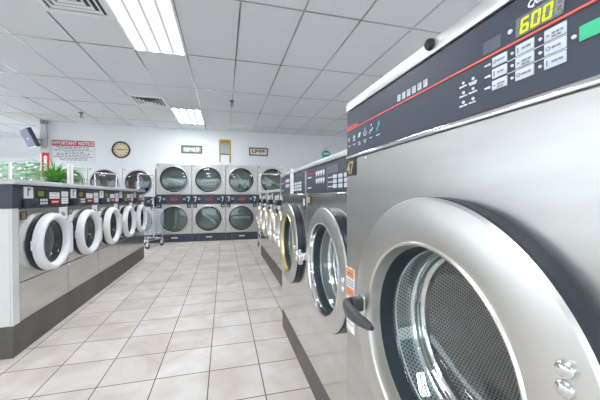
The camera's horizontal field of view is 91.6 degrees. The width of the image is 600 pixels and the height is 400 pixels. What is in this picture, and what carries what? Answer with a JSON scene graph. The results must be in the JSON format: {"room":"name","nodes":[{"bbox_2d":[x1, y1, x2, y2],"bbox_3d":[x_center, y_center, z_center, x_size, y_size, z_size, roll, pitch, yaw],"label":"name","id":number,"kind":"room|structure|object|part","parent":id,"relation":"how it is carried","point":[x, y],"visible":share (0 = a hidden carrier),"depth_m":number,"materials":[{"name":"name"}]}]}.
{"room":"laundry","nodes":[
{"label":"laundry","id":0,"kind":"room"},
{"bbox_2d":[0,136,39,160],"bbox_3d":[-8.200,-0.461,9.020,3.480,2.898,0.200,0,1,-15],"label":"wall","id":1,"kind":"structure","parent":0,"point":[7,143],"depth_m":8.80,"materials":[{"name":"paint"}]},
{"bbox_2d":[0,151,39,178],"bbox_3d":[-8.261,-0.273,8.939,3.300,2.405,0.210,0,1,-15],"label":"window","id":2,"kind":"structure","parent":1,"relation":"in","point":[6,156],"depth_m":8.82,"materials":[{"name":"white paint"}]},
{"bbox_2d":[0,151,39,159],"bbox_3d":[-8.240,-1.343,8.855,3.290,0.265,0.060,0,1,-15],"label":"rolled blind","id":3,"kind":"object","parent":2,"relation":"attached to","point":[5,155],"depth_m":8.79,"materials":[{"name":"white fabric"}]},
{"bbox_2d":[40,121,49,180],"bbox_3d":[-6.132,-0.444,7.079,0.175,2.898,0.220,0,1,-15],"label":"column","id":4,"kind":"structure","parent":0,"point":[43,133],"depth_m":6.96,"materials":[{"name":"white paint"}]},
{"bbox_2d":[19,127,42,148],"bbox_3d":[-6.160,-1.419,6.746,0.490,0.422,0.375,0,1,31],"label":"wall screen","id":5,"kind":"object","parent":4,"relation":"attached to","point":[28,135],"visible":1,"depth_m":6.61,"materials":[{"name":"grey plastic"}]},
{"bbox_2d":[42,152,48,175],"bbox_3d":[-6.082,-0.853,6.969,0.150,0.560,0.008,0,1,-15],"label":"sign","id":6,"kind":"object","parent":4,"relation":"attached to","point":[45,156],"visible":0.62,"depth_m":6.96,"materials":[{"name":"red plastic"}]},
{"bbox_2d":[0,239,315,399],"bbox_3d":[-2.138,1.116,1.884,12.000,0.120,17.100,0,1,-15],"label":"floor","id":7,"kind":"structure","parent":0,"point":[196,320],"depth_m":2.17,"materials":[{"name":"beige tile"}]},
{"bbox_2d":[0,185,19,327],"bbox_3d":[-2.256,0.373,1.877,0.715,0.944,0.070,0,1,-15],"label":"end panel","id":8,"kind":"object","parent":7,"relation":"on","point":[9,194],"visible":1,"depth_m":1.93,"materials":[{"name":"metal"}]},
{"bbox_3d":[-1.923,0.450,1.966,0.012,0.786,0.066,0,1,-15],"label":"corner trim","id":9,"kind":"part","parent":8,"relation":"part of","materials":[{"name":"metal"}]},
{"bbox_2d":[18,185,72,320],"bbox_3d":[-2.300,0.368,2.237,0.762,0.945,0.642,0,1,-15],"label":"washer","id":10,"kind":"object","parent":7,"relation":"on","point":[45,232],"visible":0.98,"depth_m":2.21,"materials":[{"name":"metal"}]},
{"bbox_3d":[-1.943,0.109,2.050,0.004,0.058,0.066,0,1,-15],"label":"number plate","id":11,"kind":"part","parent":10,"relation":"part of","materials":[{"name":"black plastic"}]},
{"bbox_3d":[-2.325,-0.025,2.227,0.672,0.158,0.642,0,1,-15],"label":"control panel","id":12,"kind":"part","parent":10,"relation":"part of","materials":[{"name":"black plastic"}]},
{"bbox_3d":[-2.008,0.698,2.317,0.004,0.254,0.634,0,1,-15],"label":"panel","id":13,"kind":"part","parent":10,"relation":"part of","materials":[{"name":"metal"}]},
{"bbox_3d":[-2.018,0.324,2.547,0.035,0.270,0.066,0,1,-15],"label":"handle","id":14,"kind":"part","parent":10,"relation":"part of","materials":[{"name":"white plastic"}]},
{"bbox_2d":[0,179,144,191],"bbox_3d":[-2.654,-0.137,3.431,0.735,0.036,3.300,0,1,-15],"label":"countertop","id":15,"kind":"structure","parent":10,"relation":"on","point":[2,181],"depth_m":2.39,"materials":[{"name":"grey laminate"}]},
{"bbox_2d":[14,158,92,182],"bbox_3d":[-2.787,-0.306,3.326,0.638,0.305,0.631,0,1,-3],"label":"potted plant","id":16,"kind":"object","parent":15,"relation":"on","point":[57,175],"visible":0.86,"depth_m":3.25,"materials":[{"name":"green plant"}]},
{"bbox_2d":[67,164,72,183],"bbox_3d":[-2.191,-0.244,2.780,0.004,0.190,0.110,0,1,-15],"label":"sign","id":17,"kind":"object","parent":15,"relation":"on","point":[69,166],"visible":0.96,"depth_m":2.77,"materials":[{"name":"white paper"}]},
{"bbox_2d":[51,166,87,184],"bbox_3d":[-5.125,0.140,6.766,0.674,1.735,0.886,0,1,-15],"label":"dryer","id":18,"kind":"object","parent":7,"relation":"on","point":[84,174],"visible":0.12,"depth_m":6.43,"materials":[{"name":"grey metal"}]},
{"bbox_3d":[-5.027,-0.387,6.341,0.608,0.608,0.026,0,1,-15],"label":"door frame","id":19,"kind":"part","parent":18,"relation":"part of","materials":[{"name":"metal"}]},
{"bbox_2d":[0,246,143,359],"bbox_3d":[-2.664,0.935,3.441,0.708,0.210,3.282,0,1,-15],"label":"plinth","id":20,"kind":"object","parent":7,"relation":"on","point":[15,339],"visible":0.58,"depth_m":2.44,"materials":[{"name":"grey stone"}]},
{"bbox_2d":[66,188,101,292],"bbox_3d":[-2.462,0.361,2.859,0.762,0.945,0.642,0,1,-15],"label":"washer","id":21,"kind":"object","parent":7,"relation":"on","point":[82,262],"visible":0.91,"depth_m":2.86,"materials":[{"name":"metal"}]},
{"bbox_3d":[-2.170,0.691,2.938,0.004,0.254,0.634,0,1,-15],"label":"panel","id":22,"kind":"part","parent":21,"relation":"part of","materials":[{"name":"metal"}]},
{"bbox_3d":[-2.487,-0.032,2.848,0.672,0.158,0.642,0,1,-15],"label":"control panel","id":23,"kind":"part","parent":21,"relation":"part of","materials":[{"name":"black plastic"}]},
{"bbox_3d":[-2.180,0.318,3.168,0.035,0.270,0.066,0,1,-15],"label":"handle","id":24,"kind":"part","parent":21,"relation":"part of","materials":[{"name":"white plastic"}]},
{"bbox_2d":[88,167,122,187],"bbox_3d":[-4.462,0.136,6.938,0.674,1.735,0.886,0,1,-15],"label":"dryer","id":25,"kind":"object","parent":7,"relation":"on","point":[91,170],"visible":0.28,"depth_m":6.59,"materials":[{"name":"grey metal"}]},
{"bbox_2d":[99,177,114,186],"bbox_3d":[-4.411,-0.339,6.670,0.340,0.373,0.188,0,1,-15],"label":"bundle","id":26,"kind":"object","parent":25,"relation":"in","point":[106,183],"visible":0.52,"depth_m":6.62,"materials":[{"name":"fabric"}]},
{"bbox_2d":[94,172,116,187],"bbox_3d":[-3.957,0.233,5.954,0.524,1.562,0.524,0,1,17],"label":"cart","id":27,"kind":"object","parent":7,"relation":"on","point":[95,173],"visible":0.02,"depth_m":5.79,"materials":[{"name":"silver metal"}]},
{"bbox_2d":[97,190,121,273],"bbox_3d":[-2.624,0.354,3.480,0.762,0.945,0.642,0,1,-15],"label":"washer","id":28,"kind":"object","parent":7,"relation":"on","point":[107,206],"visible":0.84,"depth_m":3.49,"materials":[{"name":"grey metal"}]},
{"bbox_3d":[-2.332,0.684,3.559,0.004,0.254,0.634,0,1,-15],"label":"panel","id":29,"kind":"part","parent":28,"relation":"part of","materials":[{"name":"metal"}]},
{"bbox_3d":[-2.649,-0.039,3.469,0.672,0.158,0.642,0,1,-15],"label":"control panel","id":30,"kind":"part","parent":28,"relation":"part of","materials":[{"name":"black plastic"}]},
{"bbox_2d":[117,191,135,260],"bbox_3d":[-2.786,0.348,4.101,0.762,0.945,0.642,0,1,-15],"label":"washer","id":31,"kind":"object","parent":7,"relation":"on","point":[125,242],"visible":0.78,"depth_m":4.11,"materials":[{"name":"grey"}]},
{"bbox_3d":[-2.494,0.678,4.181,0.004,0.254,0.634,0,1,-15],"label":"panel","id":32,"kind":"part","parent":31,"relation":"part of","materials":[{"name":"metal"}]},
{"bbox_3d":[-2.811,-0.046,4.090,0.672,0.158,0.642,0,1,-15],"label":"control panel","id":33,"kind":"part","parent":31,"relation":"part of","materials":[{"name":"black plastic"}]},
{"bbox_2d":[132,192,146,251],"bbox_3d":[-2.948,0.341,4.722,0.762,0.945,0.642,0,1,-15],"label":"washer","id":34,"kind":"object","parent":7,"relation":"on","point":[138,197],"visible":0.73,"depth_m":4.73,"materials":[{"name":"grey"}]},
{"bbox_3d":[-2.656,0.671,4.802,0.004,0.254,0.634,0,1,-15],"label":"panel","id":35,"kind":"part","parent":34,"relation":"part of","materials":[{"name":"metal"}]},
{"bbox_2d":[123,168,156,242],"bbox_3d":[-3.799,0.133,7.111,0.674,1.735,0.886,0,1,-15],"label":"dryer","id":36,"kind":"object","parent":7,"relation":"on","point":[127,172],"visible":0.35,"depth_m":6.76,"materials":[{"name":"grey metal"}]},
{"bbox_2d":[128,176,135,188],"bbox_3d":[-3.897,-0.355,6.791,0.149,0.416,0.165,0,1,15],"label":"bundle","id":37,"kind":"object","parent":36,"relation":"in","point":[132,185],"visible":0.8,"depth_m":6.74,"materials":[{"name":"red fabric"}]},
{"bbox_2d":[136,178,140,189],"bbox_3d":[-3.770,-0.350,6.817,0.101,0.428,0.138,0,1,-15],"label":"bundle","id":38,"kind":"object","parent":36,"relation":"in","point":[139,178],"visible":0.54,"depth_m":6.78,"materials":[{"name":"white fabric"}]},
{"bbox_3d":[-3.702,-0.394,6.686,0.608,0.608,0.026,0,1,-15],"label":"door frame","id":39,"kind":"part","parent":36,"relation":"part of","materials":[{"name":"metal"}]},
{"bbox_2d":[142,178,148,191],"bbox_3d":[-3.631,-0.337,6.854,0.145,0.391,0.154,0,1,28],"label":"bundle","id":40,"kind":"object","parent":36,"relation":"in","point":[145,182],"visible":0.83,"depth_m":6.80,"materials":[{"name":"blue fabric"}]},
{"bbox_3d":[-3.798,0.906,7.122,0.674,0.188,0.840,0,1,-15],"label":"kick panel","id":41,"kind":"part","parent":36,"relation":"part of","materials":[{"name":"black metal"}]},
{"bbox_2d":[137,173,163,248],"bbox_3d":[-3.308,0.228,6.256,0.524,1.562,0.524,0,1,9],"label":"cart","id":42,"kind":"object","parent":7,"relation":"on","point":[146,242],"visible":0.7,"depth_m":6.42,"materials":[{"name":"silver metal"}]},
{"bbox_3d":[-3.297,0.143,6.253,0.025,1.392,0.494,0,1,9],"label":"hanging rail","id":43,"kind":"part","parent":42,"relation":"part of","materials":[{"name":"silver metal"}]},
{"bbox_2d":[144,209,162,234],"bbox_3d":[-3.296,0.459,6.256,0.470,0.513,0.519,0,1,9],"label":"wire basket","id":44,"kind":"object","parent":42,"relation":"on","point":[148,211],"depth_m":6.37,"materials":[{"name":"silver metal"}]},
{"bbox_3d":[-3.296,0.529,6.257,0.474,0.642,0.524,0,1,9],"label":"frame","id":45,"kind":"part","parent":42,"relation":"part of","materials":[{"name":"silver metal"}]},
{"bbox_2d":[156,163,191,242],"bbox_3d":[-3.075,0.069,7.299,0.776,1.855,0.886,0,1,-15],"label":"dryer","id":46,"kind":"object","parent":7,"relation":"on","point":[173,181],"visible":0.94,"depth_m":6.96,"materials":[{"name":"grey metal"}]},
{"bbox_3d":[-2.978,-0.483,6.874,0.660,0.660,0.026,0,1,-15],"label":"door frame","id":47,"kind":"part","parent":46,"relation":"part of","materials":[{"name":"metal"}]},
{"bbox_3d":[-2.976,0.457,6.884,0.660,0.660,0.026,0,1,-15],"label":"door frame","id":48,"kind":"part","parent":46,"relation":"part of","materials":[{"name":"metal"}]},
{"bbox_3d":[-3.074,0.902,7.311,0.776,0.188,0.840,0,1,-15],"label":"kick panel","id":49,"kind":"part","parent":46,"relation":"part of","materials":[{"name":"black metal"}]},
{"bbox_2d":[192,164,225,241],"bbox_3d":[-2.318,0.065,7.496,0.776,1.855,0.886,0,1,-15],"label":"dryer","id":50,"kind":"object","parent":7,"relation":"on","point":[208,181],"visible":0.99,"depth_m":7.15,"materials":[{"name":"grey metal"}]},
{"bbox_3d":[-2.221,-0.487,7.071,0.660,0.660,0.026,0,1,-15],"label":"door frame","id":51,"kind":"part","parent":50,"relation":"part of","materials":[{"name":"metal"}]},
{"bbox_3d":[-2.219,0.453,7.082,0.660,0.660,0.026,0,1,-15],"label":"door frame","id":52,"kind":"part","parent":50,"relation":"part of","materials":[{"name":"metal"}]},
{"bbox_3d":[-2.317,0.898,7.508,0.776,0.188,0.840,0,1,-15],"label":"kick panel","id":53,"kind":"part","parent":50,"relation":"part of","materials":[{"name":"black metal"}]},
{"bbox_2d":[225,165,256,239],"bbox_3d":[-1.561,0.061,7.693,0.776,1.855,0.886,0,1,-15],"label":"dryer","id":54,"kind":"object","parent":7,"relation":"on","point":[240,180],"visible":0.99,"depth_m":7.35,"materials":[{"name":"grey metal"}]},
{"bbox_3d":[-1.560,0.894,7.705,0.776,0.188,0.840,0,1,-15],"label":"kick panel","id":55,"kind":"part","parent":54,"relation":"part of","materials":[{"name":"grey metal"}]},
{"bbox_3d":[-1.464,-0.491,7.268,0.660,0.660,0.026,0,1,-15],"label":"door frame","id":56,"kind":"part","parent":54,"relation":"part of","materials":[{"name":"metal"}]},
{"bbox_3d":[-1.461,0.449,7.279,0.660,0.660,0.026,0,1,-15],"label":"door frame","id":57,"kind":"part","parent":54,"relation":"part of","materials":[{"name":"metal"}]},
{"bbox_2d":[256,193,265,249],"bbox_3d":[-0.357,0.357,5.149,0.780,0.945,0.642,0,1,-15],"label":"washer","id":58,"kind":"object","parent":7,"relation":"on","point":[262,196],"visible":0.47,"depth_m":5.04,"materials":[{"name":"metal"}]},
{"bbox_3d":[-0.639,0.690,5.079,0.004,0.254,0.634,0,1,-15],"label":"panel","id":59,"kind":"part","parent":58,"relation":"part of","materials":[{"name":"metal"}]},
{"bbox_2d":[260,189,279,193],"bbox_3d":[-0.065,-0.124,4.215,0.720,0.033,2.592,0,1,-15],"label":"countertop","id":60,"kind":"structure","parent":58,"relation":"on","point":[276,190],"depth_m":4.09,"materials":[{"name":"grey laminate"}]},
{"bbox_2d":[260,193,271,257],"bbox_3d":[-0.196,0.364,4.528,0.780,0.945,0.642,0,1,-15],"label":"washer","id":61,"kind":"object","parent":7,"relation":"on","point":[263,220],"visible":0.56,"depth_m":4.47,"materials":[{"name":"grey metal"}]},
{"bbox_3d":[-0.477,0.697,4.458,0.004,0.254,0.634,0,1,-15],"label":"panel","id":62,"kind":"part","parent":61,"relation":"part of","materials":[{"name":"metal"}]},
{"bbox_2d":[257,173,281,245],"bbox_3d":[-0.612,0.222,6.180,0.524,1.562,0.524,0,1,-19],"label":"cart","id":63,"kind":"object","parent":7,"relation":"on","point":[259,232],"visible":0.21,"depth_m":6.12,"materials":[{"name":"silver metal"}]},
{"bbox_2d":[261,245,281,285],"bbox_3d":[-0.054,0.933,4.228,0.703,0.183,2.590,0,1,-15],"label":"plinth","id":64,"kind":"object","parent":7,"relation":"on","point":[273,266],"visible":0.22,"depth_m":4.12,"materials":[{"name":"grey stone"}]},
{"bbox_2d":[257,166,286,238],"bbox_3d":[-0.804,0.057,7.890,0.776,1.855,0.886,0,1,-15],"label":"dryer","id":65,"kind":"object","parent":7,"relation":"on","point":[270,182],"visible":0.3,"depth_m":7.57,"materials":[{"name":"grey metal"}]},
{"bbox_3d":[-0.706,-0.495,7.465,0.660,0.660,0.026,0,1,-15],"label":"door frame","id":66,"kind":"part","parent":65,"relation":"part of","materials":[{"name":"metal"}]},
{"bbox_2d":[266,192,280,268],"bbox_3d":[-0.034,0.371,3.907,0.780,0.945,0.642,0,1,-15],"label":"washer","id":67,"kind":"object","parent":7,"relation":"on","point":[276,255],"visible":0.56,"depth_m":3.79,"materials":[{"name":"grey metal"}]},
{"bbox_3d":[-0.316,0.704,3.837,0.004,0.254,0.634,0,1,-15],"label":"panel","id":68,"kind":"part","parent":67,"relation":"part of","materials":[{"name":"metal"}]},
{"bbox_2d":[274,194,281,270],"bbox_3d":[0.128,0.377,3.285,0.780,0.945,0.642,0,1,-15],"label":"washer","id":69,"kind":"object","parent":7,"relation":"on","point":[278,202],"visible":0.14,"depth_m":3.36,"materials":[{"name":"grey metal"}]},
{"bbox_2d":[273,166,306,353],"bbox_3d":[0.292,0.344,2.131,0.885,1.097,0.747,0,1,-15],"label":"washer","id":70,"kind":"object","parent":7,"relation":"on","point":[293,227],"visible":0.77,"depth_m":1.90,"materials":[{"name":"metal"}]},
{"bbox_3d":[-0.184,0.302,2.309,0.055,0.075,0.085,0,1,-15],"label":"handle","id":71,"kind":"part","parent":70,"relation":"part of","materials":[{"name":"metal"}]},
{"bbox_3d":[-0.087,0.298,2.032,0.016,0.544,0.544,0,1,-15],"label":"door","id":72,"kind":"part","parent":70,"relation":"part of","materials":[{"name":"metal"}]},
{"bbox_2d":[290,168,292,193],"bbox_3d":[-0.056,-0.128,1.978,0.004,0.170,0.085,0,1,-15],"label":"sign","id":73,"kind":"object","parent":70,"relation":"attached to","point":[291,170],"visible":1,"depth_m":1.98,"materials":[{"name":"white paper"}]},
{"bbox_3d":[0.326,-0.192,2.134,0.812,0.024,0.747,0,1,-15],"label":"panel","id":74,"kind":"part","parent":70,"relation":"part of","materials":[{"name":"silver metal"}]},
{"bbox_3d":[-0.063,-0.110,2.034,0.004,0.125,0.735,0,1,-15],"label":"control panel","id":75,"kind":"part","parent":70,"relation":"part of","materials":[{"name":"grey plastic"}]},
{"bbox_2d":[282,309,329,399],"bbox_3d":[0.551,0.980,1.322,0.798,0.153,2.460,0,1,-15],"label":"plinth","id":76,"kind":"object","parent":7,"relation":"on","point":[319,392],"visible":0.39,"depth_m":1.73,"materials":[{"name":"grey stone"}]},
{"bbox_2d":[294,150,346,399],"bbox_3d":[0.480,0.352,1.406,0.885,1.097,0.747,0,1,-15],"label":"washer","id":77,"kind":"object","parent":7,"relation":"on","point":[325,256],"visible":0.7,"depth_m":1.35,"materials":[{"name":"metal"}]},
{"bbox_3d":[0.005,0.310,1.584,0.055,0.075,0.085,0,1,-15],"label":"handle","id":78,"kind":"part","parent":77,"relation":"part of","materials":[{"name":"metal"}]},
{"bbox_3d":[0.514,-0.184,1.409,0.812,0.024,0.747,0,1,-15],"label":"panel","id":79,"kind":"part","parent":77,"relation":"part of","materials":[{"name":"silver metal"}]},
{"bbox_3d":[0.128,-0.029,1.310,0.012,0.007,0.747,0,1,-15],"label":"panel trim","id":80,"kind":"part","parent":77,"relation":"part of","materials":[{"name":"metal"}]},
{"bbox_3d":[0.101,0.306,1.307,0.016,0.544,0.544,0,1,-15],"label":"door","id":81,"kind":"part","parent":77,"relation":"part of","materials":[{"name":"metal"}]},
{"bbox_3d":[0.126,-0.102,1.309,0.004,0.125,0.735,0,1,-15],"label":"control panel","id":82,"kind":"part","parent":77,"relation":"part of","materials":[{"name":"grey plastic"}]},
{"bbox_2d":[342,0,599,399],"bbox_3d":[0.664,0.304,0.634,1.053,1.211,0.836,0,1,-15],"label":"washer","id":83,"kind":"object","parent":7,"relation":"on","point":[473,266],"visible":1,"depth_m":0.44,"materials":[{"name":"silver metal"}]},
{"bbox_2d":[347,271,352,326],"bbox_3d":[0.155,0.304,0.903,0.002,0.161,0.048,0,1,-15],"label":"print","id":84,"kind":"object","parent":83,"relation":"attached to","point":[349,273],"depth_m":0.91,"materials":[{"name":"orange"}]},
{"bbox_3d":[0.157,-0.099,0.891,0.004,0.051,0.067,0,1,-15],"label":"number plate","id":85,"kind":"part","parent":83,"relation":"part of","materials":[{"name":"black plastic"}]},
{"bbox_3d":[0.131,0.262,0.677,0.053,0.035,0.141,0,1,2],"label":"handle","id":86,"kind":"part","parent":83,"relation":"part of","materials":[{"name":"grey plastic"}]},
{"bbox_3d":[0.155,0.264,0.735,0.008,0.054,0.039,0,1,-15],"label":"latch plate","id":87,"kind":"part","parent":83,"relation":"part of","materials":[{"name":"metal"}]},
{"bbox_3d":[0.711,-0.287,0.640,0.954,0.028,0.836,0,1,-15],"label":"panel","id":88,"kind":"part","parent":83,"relation":"part of","materials":[{"name":"silver metal"}]},
{"bbox_3d":[0.257,-0.128,0.523,0.013,0.009,0.836,0,1,-15],"label":"panel trim","id":89,"kind":"part","parent":83,"relation":"part of","materials":[{"name":"metal"}]},
{"bbox_3d":[0.255,-0.201,0.522,0.004,0.136,0.832,0,1,-15],"label":"control panel","id":90,"kind":"part","parent":83,"relation":"part of","materials":[{"name":"grey plastic"}]},
{"bbox_3d":[0.219,0.268,0.518,0.016,0.545,0.545,0,1,-15],"label":"door","id":91,"kind":"part","parent":83,"relation":"part of","materials":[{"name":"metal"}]},
{"bbox_2d":[517,56,530,64],"bbox_3d":[0.289,-0.179,0.377,0.001,0.006,0.018,0,1,-15],"label":"print","id":92,"kind":"object","parent":83,"relation":"on","point":[521,60],"depth_m":0.38,"materials":[{"name":"grey"}]},
{"bbox_2d":[546,42,560,50],"bbox_3d":[0.298,-0.180,0.343,0.001,0.005,0.016,0,1,-15],"label":"print","id":93,"kind":"object","parent":83,"relation":"on","point":[550,46],"depth_m":0.34,"materials":[{"name":"grey"}]},
{"bbox_2d":[546,56,562,66],"bbox_3d":[0.298,-0.163,0.342,0.001,0.007,0.018,0,1,-15],"label":"print","id":94,"kind":"object","parent":83,"relation":"on","point":[551,61],"depth_m":0.34,"materials":[{"name":"grey"}]},
{"bbox_2d":[546,27,562,37],"bbox_3d":[0.298,-0.195,0.342,0.001,0.006,0.018,0,1,-15],"label":"print","id":95,"kind":"object","parent":83,"relation":"on","point":[551,32],"depth_m":0.34,"materials":[{"name":"grey"}]},
{"bbox_2d":[50,122,346,208],"bbox_3d":[-1.960,-0.466,8.191,8.460,2.898,0.150,0,1,-15],"label":"wall","id":96,"kind":"structure","parent":0,"point":[290,151],"depth_m":7.82,"materials":[{"name":"paint"}]},
{"bbox_2d":[51,139,94,162],"bbox_3d":[-5.560,-1.197,7.159,0.920,0.550,0.015,0,1,-15],"label":"notice sign","id":97,"kind":"object","parent":96,"relation":"attached to","point":[76,151],"visible":1,"depth_m":7.15,"materials":[{"name":"white paper"}]},
{"bbox_2d":[112,141,129,157],"bbox_3d":[-4.545,-1.277,7.407,0.424,0.424,0.043,0,1,-15],"label":"wall clock","id":98,"kind":"object","parent":96,"relation":"attached to","point":[120,149],"visible":1,"depth_m":7.40,"materials":[{"name":"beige plastic"}]},
{"bbox_2d":[181,145,201,153],"bbox_3d":[-2.910,-1.358,7.844,0.535,0.215,0.020,0,1,-15],"label":"framed sign","id":99,"kind":"object","parent":96,"relation":"attached to","point":[191,149],"visible":1,"depth_m":7.84,"materials":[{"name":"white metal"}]},
{"bbox_3d":[-2.911,-1.358,7.847,0.469,0.149,0.011,0,1,-15],"label":"panel","id":100,"kind":"part","parent":99,"relation":"part of","materials":[{"name":"white paper"}]},
{"bbox_2d":[219,139,230,161],"bbox_3d":[-2.071,-1.355,8.056,0.316,0.620,0.032,0,1,-15],"label":"washboard","id":101,"kind":"object","parent":96,"relation":"attached to","point":[224,145],"visible":1,"depth_m":8.05,"materials":[{"name":"brown wood"}]},
{"bbox_3d":[-2.072,-1.407,8.059,0.244,0.255,0.017,0,1,-15],"label":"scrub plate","id":102,"kind":"part","parent":101,"relation":"part of","materials":[{"name":"metal"}]},
{"bbox_2d":[248,132,248,165],"bbox_3d":[-1.450,-1.318,8.234,0.014,1.198,0.006,0,1,-15],"label":"trim","id":103,"kind":"structure","parent":96,"relation":"attached to","point":[248,132],"depth_m":8.23,"materials":[{"name":"white paint"}]},
{"bbox_2d":[249,147,267,155],"bbox_3d":[-1.178,-1.370,8.295,0.535,0.230,0.020,0,1,-15],"label":"framed sign","id":104,"kind":"object","parent":96,"relation":"attached to","point":[252,151],"visible":1,"depth_m":8.29,"materials":[{"name":"brown metal"}]},
{"bbox_3d":[-1.179,-1.370,8.298,0.469,0.164,0.011,0,1,-15],"label":"panel","id":105,"kind":"part","parent":104,"relation":"part of","materials":[{"name":"beige paper"}]},
{"bbox_2d":[322,148,330,158],"bbox_3d":[0.784,-1.406,8.806,0.300,0.351,0.020,0,1,-15],"label":"wall plaque","id":106,"kind":"object","parent":96,"relation":"attached to","point":[325,154],"visible":0.88,"depth_m":8.79,"materials":[{"name":"paint"}]},
{"bbox_2d":[0,0,483,137],"bbox_3d":[-2.145,-1.902,1.849,12.000,0.120,17.100,0,1,-15],"label":"ceiling","id":107,"kind":"structure","parent":0,"point":[209,28],"depth_m":3.91,"materials":[{"name":"tile"}]},
{"bbox_2d":[36,0,114,19],"bbox_3d":[-2.102,-1.843,2.619,0.610,0.016,0.610,0,1,-15],"label":"ceiling vent","id":108,"kind":"object","parent":107,"relation":"in","point":[90,8],"visible":0.98,"depth_m":2.79,"materials":[{"name":"white metal"}]},
{"bbox_2d":[104,0,186,55],"bbox_3d":[-1.589,-1.847,3.068,0.610,0.020,1.220,0,1,-15],"label":"recessed light","id":109,"kind":"object","parent":107,"relation":"in","point":[148,25],"visible":1,"depth_m":3.06,"materials":[{"name":"white paint"}]},
{"bbox_2d":[127,95,169,107],"bbox_3d":[-2.870,-1.875,5.567,0.610,0.016,0.610,0,1,-15],"label":"ceiling vent","id":110,"kind":"object","parent":107,"relation":"in","point":[150,101],"visible":1,"depth_m":5.54,"materials":[{"name":"white metal"}]},
{"bbox_2d":[170,108,204,123],"bbox_3d":[-2.511,-1.886,6.610,0.610,0.020,1.220,0,1,-15],"label":"recessed light","id":111,"kind":"object","parent":107,"relation":"in","point":[190,116],"visible":1,"depth_m":6.49,"materials":[{"name":"white paint"}]},
{"bbox_2d":[0,0,444,136],"bbox_3d":[-2.145,-1.839,1.850,11.600,0.006,16.700,0,1,-15],"label":"trim","id":112,"kind":"structure","parent":107,"relation":"attached to","point":[241,1],"depth_m":4.07,"materials":[{"name":"metal"}]},
{"label":"outside","id":113,"kind":"structure","parent":0,"visible":0},
{"bbox_3d":[-7.356,1.313,8.432,70.000,0.360,100.000,0,1,-15],"label":"ground","id":114,"kind":"structure","parent":113,"visible":0},
{"bbox_2d":[0,162,16,178],"bbox_3d":[-14.756,-0.875,12.235,4.309,3.973,4.386,0,1,-15],"label":"tree","id":115,"kind":"object","parent":114,"relation":"on","point":[1,167],"visible":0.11,"depth_m":13.68,"materials":[{"name":"green plant"}]},
{"bbox_2d":[0,162,39,180],"bbox_3d":[-10.591,-0.743,12.922,4.012,3.676,3.951,0,1,-15],"label":"tree","id":116,"kind":"object","parent":114,"relation":"on","point":[15,171],"visible":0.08,"depth_m":11.54,"materials":[{"name":"green plant"}]},
{"bbox_2d":[1,162,39,178],"bbox_3d":[-13.978,-1.126,16.581,4.712,4.370,4.685,0,1,-15],"label":"tree","id":117,"kind":"object","parent":114,"relation":"on","point":[7,162],"visible":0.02,"depth_m":15.10,"materials":[{"name":"green plant"}]}
]}

